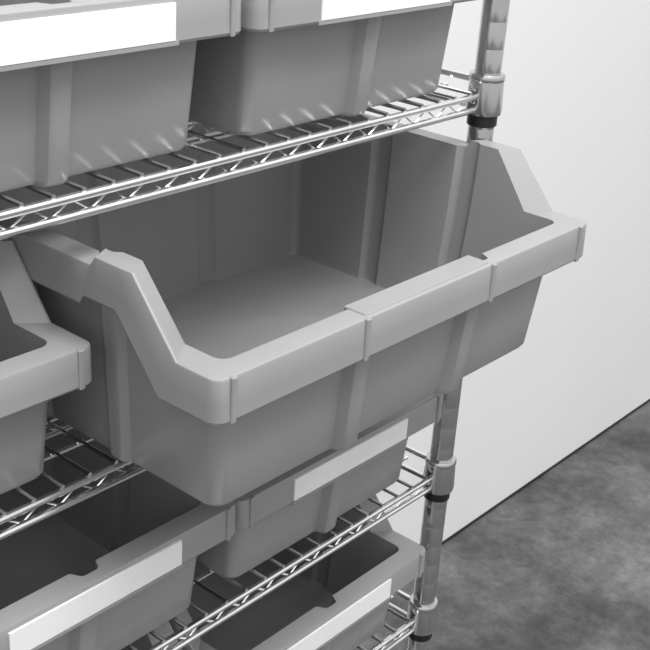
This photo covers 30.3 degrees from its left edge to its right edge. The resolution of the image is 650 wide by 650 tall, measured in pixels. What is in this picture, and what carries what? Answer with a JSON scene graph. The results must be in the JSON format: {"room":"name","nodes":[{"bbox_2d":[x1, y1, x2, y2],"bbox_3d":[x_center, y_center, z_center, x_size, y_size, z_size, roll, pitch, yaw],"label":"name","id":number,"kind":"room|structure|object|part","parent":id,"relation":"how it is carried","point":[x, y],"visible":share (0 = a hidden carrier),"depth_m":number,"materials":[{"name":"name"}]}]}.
{"room":"storage room","nodes":[
{"label":"storage room","id":0,"kind":"room"},
{"bbox_2d":[362,401,649,649],"bbox_3d":[1.240,1.321,0.786,4.200,0.050,8.000,23,30,35],"label":"floor","id":1,"kind":"structure","parent":0,"point":[562,563],"depth_m":2.43,"materials":[{"name":"concrete"}]},
{"bbox_2d":[0,0,509,649],"bbox_3d":[-0.396,0.088,0.913,0.396,1.872,1.258,23,30,35],"label":"wire shelving rack","id":2,"kind":"object","parent":1,"relation":"on","point":[483,100],"visible":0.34,"depth_m":1.09,"materials":[{"name":"silver metal"}]},
{"bbox_2d":[0,238,91,494],"bbox_3d":[-0.400,0.026,0.852,0.368,0.163,0.308,23,30,35],"label":"storage bin","id":3,"kind":"object","parent":2,"relation":"on","point":[41,361],"visible":0.98,"depth_m":0.85,"materials":[{"name":"grey plastic"}]},
{"bbox_3d":[-0.396,0.094,0.916,0.366,0.031,1.228,23,30,35],"label":"shelf","id":4,"kind":"part","parent":2,"relation":"part of","materials":[{"name":"silver metal"}]},
{"bbox_2d":[0,417,235,649],"bbox_3d":[-0.312,0.165,1.037,0.368,0.168,0.308,23,30,35],"label":"storage bin","id":5,"kind":"object","parent":2,"relation":"on","point":[109,569],"visible":0.59,"depth_m":1.03,"materials":[{"name":"grey plastic"}]},
{"bbox_2d":[0,0,240,192],"bbox_3d":[-0.294,-0.224,0.857,0.368,0.178,0.308,23,30,35],"label":"storage bin","id":6,"kind":"object","parent":2,"relation":"on","point":[86,85],"visible":1,"depth_m":0.79,"materials":[{"name":"grey plastic"}]},
{"bbox_2d":[121,621,181,649],"bbox_3d":[-0.332,0.343,1.116,0.368,0.163,0.308,23,30,35],"label":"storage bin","id":7,"kind":"object","parent":2,"relation":"on","point":[165,630],"visible":0.02,"depth_m":1.13,"materials":[{"name":"grey plastic"}]},
{"bbox_3d":[-0.382,-0.109,0.823,0.366,0.031,1.228,23,30,35],"label":"shelf","id":8,"kind":"part","parent":2,"relation":"part of","materials":[{"name":"silver metal"}]},
{"bbox_3d":[-0.409,0.276,0.999,0.366,0.031,1.228,23,30,35],"label":"shelf","id":9,"kind":"part","parent":2,"relation":"part of","materials":[{"name":"silver metal"}]},
{"bbox_2d":[0,113,586,505],"bbox_3d":[-0.052,-0.052,1.059,0.371,0.177,0.482,23,30,35],"label":"storage bin","id":10,"kind":"object","parent":2,"relation":"on","point":[240,331],"visible":0.88,"depth_m":1.06,"materials":[{"name":"grey plastic"}]},
{"bbox_2d":[169,494,425,649],"bbox_3d":[-0.124,0.259,1.333,0.368,0.163,0.308,23,30,35],"label":"storage bin","id":11,"kind":"object","parent":2,"relation":"on","point":[341,601],"visible":0.3,"depth_m":1.35,"materials":[{"name":"grey plastic"}]},
{"bbox_2d":[196,393,443,577],"bbox_3d":[-0.112,0.082,1.257,0.368,0.163,0.308,23,30,35],"label":"storage bin","id":12,"kind":"object","parent":2,"relation":"on","point":[308,498],"visible":0.27,"depth_m":1.15,"materials":[{"name":"grey plastic"}]},
{"bbox_2d":[189,0,473,135],"bbox_3d":[-0.086,-0.309,1.076,0.368,0.178,0.308,23,30,35],"label":"storage bin","id":13,"kind":"object","parent":2,"relation":"on","point":[289,63],"visible":0.64,"depth_m":0.95,"materials":[{"name":"grey plastic"}]},
{"bbox_3d":[-0.421,0.451,1.079,0.366,0.031,1.228,23,30,35],"label":"shelf","id":14,"kind":"part","parent":2,"relation":"part of","materials":[{"name":"silver metal"}]},
{"bbox_3d":[0.139,-0.023,1.240,0.032,1.872,0.032,23,30,35],"label":"post","id":15,"kind":"part","parent":2,"relation":"part of","materials":[{"name":"silver metal"}]},
{"bbox_2d":[365,0,649,543],"bbox_3d":[-0.212,-0.666,1.354,0.100,2.900,8.000,23,30,35],"label":"wall","id":16,"kind":"structure","parent":0,"point":[576,103],"depth_m":2.48,"materials":[{"name":"paint"}]},
{"bbox_2d":[442,399,649,544],"bbox_3d":[-0.266,0.664,1.925,0.003,0.005,8.000,23,30,35],"label":"trim","id":17,"kind":"structure","parent":16,"relation":"attached to","point":[648,400],"depth_m":2.74,"materials":[{"name":"black plastic"}]}
]}

